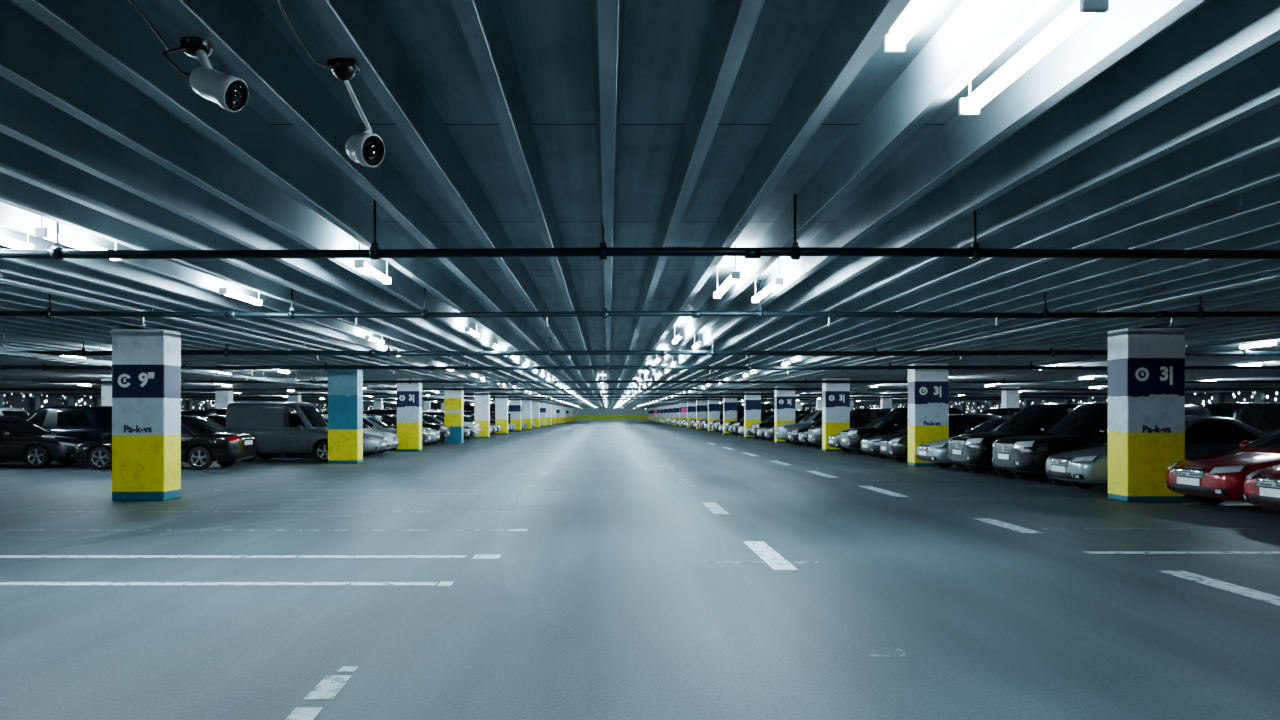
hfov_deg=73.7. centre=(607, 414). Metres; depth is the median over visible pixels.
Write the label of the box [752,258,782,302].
lamp
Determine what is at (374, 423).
car
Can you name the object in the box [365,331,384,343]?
lamp
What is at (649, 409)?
concrete pillar
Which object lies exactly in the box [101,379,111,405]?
concrete pillar
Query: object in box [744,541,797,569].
lane dash
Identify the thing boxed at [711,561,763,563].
road marking
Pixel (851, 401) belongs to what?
concrete pillar
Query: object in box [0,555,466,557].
line marking
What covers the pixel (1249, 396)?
window
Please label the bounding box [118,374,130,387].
pictogram
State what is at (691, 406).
concrete pillar
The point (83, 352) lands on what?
pipe
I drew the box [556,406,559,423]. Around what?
concrete pillar
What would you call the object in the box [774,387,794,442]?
concrete pillar
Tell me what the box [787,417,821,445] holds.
hatchback car
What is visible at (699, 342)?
lamp
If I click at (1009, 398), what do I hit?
concrete pillar
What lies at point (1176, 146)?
ceiling
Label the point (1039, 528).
parking line
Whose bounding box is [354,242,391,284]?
lamp
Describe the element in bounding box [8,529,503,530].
line marking
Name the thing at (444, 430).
suv car
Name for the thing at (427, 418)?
hatchback car
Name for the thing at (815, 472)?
lane dash
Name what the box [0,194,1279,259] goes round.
pipe
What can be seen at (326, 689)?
lane marking
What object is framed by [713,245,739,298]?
lamp
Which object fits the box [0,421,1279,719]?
floor
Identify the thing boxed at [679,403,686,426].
concrete pillar
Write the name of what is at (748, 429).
car
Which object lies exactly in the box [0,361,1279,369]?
pipe
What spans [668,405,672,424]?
concrete pillar
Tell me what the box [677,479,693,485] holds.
lane dash
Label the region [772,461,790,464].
lane dash
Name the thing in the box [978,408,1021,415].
suv car
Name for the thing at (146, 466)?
concrete pillar
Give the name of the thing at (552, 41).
ceiling beams
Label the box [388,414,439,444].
hatchback car
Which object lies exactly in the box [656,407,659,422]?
concrete pillar
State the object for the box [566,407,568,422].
concrete pillar
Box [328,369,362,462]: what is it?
concrete pillar
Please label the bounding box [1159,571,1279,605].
lane dash
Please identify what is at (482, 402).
concrete pillar
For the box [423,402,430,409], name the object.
concrete pillar
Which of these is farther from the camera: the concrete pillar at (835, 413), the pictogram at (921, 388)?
the concrete pillar at (835, 413)
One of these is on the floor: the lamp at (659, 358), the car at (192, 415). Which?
the car at (192, 415)
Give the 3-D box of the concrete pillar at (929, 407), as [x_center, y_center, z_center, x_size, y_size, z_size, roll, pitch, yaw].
[9.450,0.000,25.200,1.000,3.000,0.600,0,0,0]
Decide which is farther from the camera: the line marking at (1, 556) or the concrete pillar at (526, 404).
the concrete pillar at (526, 404)
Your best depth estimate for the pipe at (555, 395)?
64.94 m
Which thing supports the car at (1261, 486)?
on the floor
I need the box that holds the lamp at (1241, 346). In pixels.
[1239,341,1279,348]
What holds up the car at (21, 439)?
on the floor
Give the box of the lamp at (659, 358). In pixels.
[655,355,661,362]
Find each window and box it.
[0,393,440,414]
[769,390,1279,413]
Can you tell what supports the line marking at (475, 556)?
on the floor
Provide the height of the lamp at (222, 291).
0.355 m
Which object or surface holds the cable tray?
hanging from the ceiling
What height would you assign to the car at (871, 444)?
1.494 m
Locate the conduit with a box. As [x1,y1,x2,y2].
[0,273,1279,402]
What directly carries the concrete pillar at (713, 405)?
on the floor
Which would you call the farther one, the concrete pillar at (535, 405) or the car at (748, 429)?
the concrete pillar at (535, 405)
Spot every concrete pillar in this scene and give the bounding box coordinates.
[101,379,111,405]
[112,329,180,500]
[215,387,232,407]
[288,392,300,401]
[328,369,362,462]
[374,398,382,408]
[397,378,421,451]
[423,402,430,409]
[444,387,463,442]
[475,392,489,437]
[495,395,507,434]
[510,398,520,431]
[522,400,531,429]
[532,402,539,427]
[540,403,545,426]
[546,404,551,425]
[552,405,555,424]
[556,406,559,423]
[560,406,562,423]
[563,407,565,422]
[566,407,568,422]
[648,408,650,421]
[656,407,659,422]
[660,406,662,423]
[663,406,667,423]
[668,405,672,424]
[673,404,678,425]
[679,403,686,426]
[687,402,695,427]
[696,400,706,429]
[708,398,719,431]
[723,396,736,433]
[744,392,760,437]
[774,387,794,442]
[795,402,801,409]
[816,400,821,409]
[822,379,849,450]
[850,398,853,408]
[880,396,891,407]
[908,364,948,465]
[1001,387,1018,407]
[1108,328,1184,501]
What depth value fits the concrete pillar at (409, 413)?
35.00 m
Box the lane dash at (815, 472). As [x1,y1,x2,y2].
[807,471,838,477]
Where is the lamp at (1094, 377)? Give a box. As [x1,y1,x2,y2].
[1079,376,1095,379]
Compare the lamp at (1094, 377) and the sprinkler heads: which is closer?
the sprinkler heads
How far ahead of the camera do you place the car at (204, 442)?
23.41 m
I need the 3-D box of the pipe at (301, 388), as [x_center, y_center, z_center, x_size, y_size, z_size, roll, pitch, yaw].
[0.000,-1.518,44.600,73.000,0.503,0.150,0,0,0]
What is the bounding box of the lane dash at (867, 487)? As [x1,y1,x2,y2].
[860,486,908,496]
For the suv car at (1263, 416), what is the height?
1.794 m
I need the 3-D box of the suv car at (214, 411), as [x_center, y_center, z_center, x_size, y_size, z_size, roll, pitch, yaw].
[-15.707,0.603,37.500,4.657,1.794,2.250,0,0,0]
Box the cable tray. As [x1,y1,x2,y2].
[0,334,491,403]
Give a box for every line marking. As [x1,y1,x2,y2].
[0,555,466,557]
[0,582,437,584]
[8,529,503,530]
[29,511,514,511]
[363,460,540,460]
[437,582,452,585]
[473,555,500,557]
[508,529,527,530]
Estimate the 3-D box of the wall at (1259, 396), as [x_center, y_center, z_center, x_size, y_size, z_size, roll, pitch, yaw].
[37.150,-0.135,91.875,0.300,3.270,216.250,0,0,0]
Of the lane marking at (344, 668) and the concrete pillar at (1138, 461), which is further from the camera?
the concrete pillar at (1138, 461)
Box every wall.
[0,390,440,412]
[464,407,766,420]
[767,387,1279,413]
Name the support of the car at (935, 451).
on the floor
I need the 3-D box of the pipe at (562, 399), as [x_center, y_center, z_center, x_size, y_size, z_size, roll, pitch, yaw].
[0.000,-1.518,75.000,73.000,0.503,0.150,0,0,0]
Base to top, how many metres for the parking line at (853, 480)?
0.001 m
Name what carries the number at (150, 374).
attached to the concrete pillar at (146, 466)
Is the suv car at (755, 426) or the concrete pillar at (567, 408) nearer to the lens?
the suv car at (755, 426)
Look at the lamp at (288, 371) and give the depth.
28.49 m
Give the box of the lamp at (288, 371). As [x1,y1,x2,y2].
[275,370,289,373]
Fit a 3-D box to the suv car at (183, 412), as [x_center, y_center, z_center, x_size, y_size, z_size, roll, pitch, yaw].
[-25.193,0.603,49.400,4.657,1.794,2.250,0,0,0]
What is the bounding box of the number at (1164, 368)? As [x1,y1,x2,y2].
[1160,366,1172,384]
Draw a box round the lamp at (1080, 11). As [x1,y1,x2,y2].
[959,0,1108,115]
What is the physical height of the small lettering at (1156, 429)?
0.130 m
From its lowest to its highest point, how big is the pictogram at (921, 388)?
0.240 m
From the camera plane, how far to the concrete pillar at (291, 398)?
55.50 m
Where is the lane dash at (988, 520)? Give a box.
[973,518,1041,532]
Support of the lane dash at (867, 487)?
on the floor
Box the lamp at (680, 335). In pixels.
[672,326,683,343]
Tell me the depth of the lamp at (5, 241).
7.22 m
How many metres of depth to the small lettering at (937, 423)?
24.89 m
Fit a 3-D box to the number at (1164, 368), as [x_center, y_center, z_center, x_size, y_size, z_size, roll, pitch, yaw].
[9.616,-0.678,14.696,0.221,0.323,0.004,0,0,0]
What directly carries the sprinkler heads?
attached to the ceiling
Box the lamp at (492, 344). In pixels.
[490,335,500,349]
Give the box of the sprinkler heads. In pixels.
[140,317,1174,373]
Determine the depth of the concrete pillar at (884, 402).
65.69 m
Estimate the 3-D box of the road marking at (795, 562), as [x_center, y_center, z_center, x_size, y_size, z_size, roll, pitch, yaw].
[2.005,1.496,8.650,0.290,0.001,0.140,0,0,0]
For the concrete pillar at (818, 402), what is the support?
on the floor
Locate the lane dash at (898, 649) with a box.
[867,647,904,655]
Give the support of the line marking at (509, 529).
on the floor
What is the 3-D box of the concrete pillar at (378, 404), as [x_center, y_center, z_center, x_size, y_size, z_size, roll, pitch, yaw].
[-20.500,0.000,76.200,0.700,3.000,0.600,0,0,0]
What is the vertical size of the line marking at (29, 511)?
0.001 m
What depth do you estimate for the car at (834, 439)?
33.48 m
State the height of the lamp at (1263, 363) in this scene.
0.355 m
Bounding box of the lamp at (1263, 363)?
[1235,362,1265,365]
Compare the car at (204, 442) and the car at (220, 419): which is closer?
the car at (204, 442)
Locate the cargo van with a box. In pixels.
[223,402,327,461]
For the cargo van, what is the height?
1.934 m
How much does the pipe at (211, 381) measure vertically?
0.503 m
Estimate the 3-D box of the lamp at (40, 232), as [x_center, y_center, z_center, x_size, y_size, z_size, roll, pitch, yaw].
[-4.505,-1.587,7.300,0.095,0.355,1.060,0,0,0]
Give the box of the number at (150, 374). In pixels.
[139,372,153,386]
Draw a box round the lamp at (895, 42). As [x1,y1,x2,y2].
[884,0,939,52]
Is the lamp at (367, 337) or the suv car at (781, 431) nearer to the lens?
the lamp at (367, 337)
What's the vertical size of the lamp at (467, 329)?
0.355 m
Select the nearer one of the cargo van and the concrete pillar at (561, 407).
the cargo van
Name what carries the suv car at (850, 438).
on the floor
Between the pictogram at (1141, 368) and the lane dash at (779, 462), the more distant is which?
the lane dash at (779, 462)
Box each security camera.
[129,0,247,111]
[276,0,384,167]
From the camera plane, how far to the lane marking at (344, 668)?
5.04 m
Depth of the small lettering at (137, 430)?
14.89 m
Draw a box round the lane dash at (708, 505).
[702,502,728,513]
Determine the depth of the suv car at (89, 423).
26.70 m
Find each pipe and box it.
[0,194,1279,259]
[0,280,1279,318]
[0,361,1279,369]
[0,378,1279,383]
[0,384,1279,390]
[19,336,1279,356]
[41,393,1107,394]
[181,395,1087,397]
[192,398,1023,400]
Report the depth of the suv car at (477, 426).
53.27 m
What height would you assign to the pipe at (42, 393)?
0.503 m
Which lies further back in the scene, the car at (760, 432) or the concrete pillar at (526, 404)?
the concrete pillar at (526, 404)
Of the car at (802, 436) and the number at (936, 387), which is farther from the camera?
the car at (802, 436)
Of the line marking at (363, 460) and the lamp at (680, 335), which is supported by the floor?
the line marking at (363, 460)
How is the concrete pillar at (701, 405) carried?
on the floor
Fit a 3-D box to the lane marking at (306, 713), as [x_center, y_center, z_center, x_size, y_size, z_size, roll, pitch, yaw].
[-1.522,1.496,4.267,0.151,0.001,0.199,0,0,0]
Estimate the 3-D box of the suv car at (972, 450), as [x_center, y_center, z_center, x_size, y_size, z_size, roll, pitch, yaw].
[10.994,0.603,21.200,4.657,1.794,2.250,0,0,0]
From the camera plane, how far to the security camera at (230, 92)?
3.36 m
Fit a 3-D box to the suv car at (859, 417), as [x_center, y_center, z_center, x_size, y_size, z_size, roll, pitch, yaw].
[11.098,0.603,37.000,4.657,1.794,2.250,0,0,0]
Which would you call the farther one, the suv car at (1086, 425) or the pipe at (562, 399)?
the pipe at (562, 399)
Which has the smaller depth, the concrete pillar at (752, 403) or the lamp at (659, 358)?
the lamp at (659, 358)
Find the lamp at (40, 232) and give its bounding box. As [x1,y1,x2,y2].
[35,216,121,260]
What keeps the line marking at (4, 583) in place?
on the floor
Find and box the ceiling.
[0,0,1279,408]
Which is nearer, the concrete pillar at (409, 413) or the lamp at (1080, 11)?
the lamp at (1080, 11)
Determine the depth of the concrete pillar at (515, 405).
75.80 m
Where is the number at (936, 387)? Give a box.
[934,386,940,396]
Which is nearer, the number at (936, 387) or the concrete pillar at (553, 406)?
the number at (936, 387)
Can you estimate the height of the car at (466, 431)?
1.494 m
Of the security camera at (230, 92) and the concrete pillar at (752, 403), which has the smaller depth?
the security camera at (230, 92)
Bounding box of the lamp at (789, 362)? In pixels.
[782,361,792,365]
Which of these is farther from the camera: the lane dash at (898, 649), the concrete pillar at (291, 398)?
the concrete pillar at (291, 398)
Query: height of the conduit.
0.365 m
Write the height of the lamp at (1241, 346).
0.355 m
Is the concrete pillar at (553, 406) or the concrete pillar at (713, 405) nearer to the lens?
the concrete pillar at (713, 405)
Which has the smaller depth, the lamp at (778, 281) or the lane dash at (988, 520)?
the lamp at (778, 281)
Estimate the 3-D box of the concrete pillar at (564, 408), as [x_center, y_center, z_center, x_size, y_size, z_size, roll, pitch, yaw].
[-8.210,0.000,157.700,0.920,3.000,0.600,0,0,0]
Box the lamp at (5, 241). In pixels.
[0,234,34,248]
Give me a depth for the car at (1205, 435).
15.90 m
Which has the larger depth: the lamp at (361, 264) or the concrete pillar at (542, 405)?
the concrete pillar at (542, 405)
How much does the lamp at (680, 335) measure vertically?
0.355 m
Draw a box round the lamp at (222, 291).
[219,280,262,305]
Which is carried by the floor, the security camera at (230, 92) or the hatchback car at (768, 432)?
the hatchback car at (768, 432)
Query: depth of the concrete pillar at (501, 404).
65.60 m
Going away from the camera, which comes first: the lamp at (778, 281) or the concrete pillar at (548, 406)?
the lamp at (778, 281)
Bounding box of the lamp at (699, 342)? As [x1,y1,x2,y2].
[692,331,701,348]
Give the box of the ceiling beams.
[3,0,1212,406]
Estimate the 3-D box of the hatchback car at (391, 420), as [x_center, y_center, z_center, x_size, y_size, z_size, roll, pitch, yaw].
[-10.233,0.733,39.200,4.107,1.534,2.110,0,0,0]
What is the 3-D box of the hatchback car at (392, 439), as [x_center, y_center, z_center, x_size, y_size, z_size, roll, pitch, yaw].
[-10.207,0.733,32.800,4.107,1.534,2.110,0,0,0]
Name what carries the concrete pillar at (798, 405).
on the floor
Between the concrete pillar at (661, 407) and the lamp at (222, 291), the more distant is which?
the concrete pillar at (661, 407)
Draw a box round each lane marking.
[285,707,322,719]
[304,675,350,698]
[338,666,358,670]
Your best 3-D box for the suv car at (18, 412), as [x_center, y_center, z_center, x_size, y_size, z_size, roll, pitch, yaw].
[-25.193,0.603,33.800,4.657,1.794,2.250,0,0,0]
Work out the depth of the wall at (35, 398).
59.95 m
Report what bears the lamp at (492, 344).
hanging from the ceiling
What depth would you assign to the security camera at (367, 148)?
3.59 m
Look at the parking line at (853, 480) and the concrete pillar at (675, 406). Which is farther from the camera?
the concrete pillar at (675, 406)
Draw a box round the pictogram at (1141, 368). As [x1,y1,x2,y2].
[1135,367,1148,380]
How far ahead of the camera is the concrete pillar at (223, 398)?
45.30 m
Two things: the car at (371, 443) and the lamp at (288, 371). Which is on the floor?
the car at (371, 443)
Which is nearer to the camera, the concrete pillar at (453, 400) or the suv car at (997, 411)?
the suv car at (997, 411)
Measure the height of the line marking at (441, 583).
0.001 m
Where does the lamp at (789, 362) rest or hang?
hanging from the ceiling
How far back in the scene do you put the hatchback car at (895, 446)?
26.14 m
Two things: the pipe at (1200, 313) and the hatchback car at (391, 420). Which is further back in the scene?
the hatchback car at (391, 420)
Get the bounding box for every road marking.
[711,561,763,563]
[790,561,818,563]
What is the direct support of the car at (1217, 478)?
on the floor
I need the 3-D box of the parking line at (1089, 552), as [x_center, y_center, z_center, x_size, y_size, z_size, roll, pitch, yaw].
[7.850,1.496,9.280,5.300,0.001,0.150,0,0,0]
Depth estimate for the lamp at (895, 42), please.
3.72 m
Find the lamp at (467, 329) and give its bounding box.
[465,318,478,336]
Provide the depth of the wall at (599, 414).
200.00 m
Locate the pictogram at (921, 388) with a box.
[919,387,926,394]
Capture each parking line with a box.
[853,480,983,480]
[1039,528,1278,529]
[1082,551,1279,553]
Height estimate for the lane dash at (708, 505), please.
0.001 m
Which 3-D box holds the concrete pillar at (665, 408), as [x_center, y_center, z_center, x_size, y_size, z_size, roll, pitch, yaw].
[9.450,0.000,137.400,1.000,3.000,0.600,0,0,0]
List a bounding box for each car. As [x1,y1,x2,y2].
[0,406,111,462]
[0,408,28,418]
[0,415,88,467]
[74,415,256,469]
[181,410,204,415]
[192,415,225,426]
[201,408,226,415]
[204,415,225,425]
[273,416,386,457]
[299,414,398,454]
[363,414,431,443]
[363,415,396,449]
[364,409,449,444]
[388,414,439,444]
[422,410,480,437]
[422,414,443,441]
[430,415,469,437]
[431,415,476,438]
[745,419,772,438]
[752,410,812,439]
[757,415,796,440]
[764,414,807,439]
[775,409,852,444]
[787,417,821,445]
[798,430,821,447]
[808,408,893,446]
[827,416,882,453]
[840,407,963,456]
[860,425,907,458]
[879,414,998,460]
[916,415,1012,470]
[948,403,1084,477]
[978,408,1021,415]
[992,402,1211,485]
[1045,415,1266,488]
[1165,428,1279,514]
[1204,402,1279,433]
[1243,465,1279,514]
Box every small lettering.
[124,425,151,432]
[924,421,939,425]
[1143,425,1170,432]
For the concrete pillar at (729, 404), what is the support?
on the floor

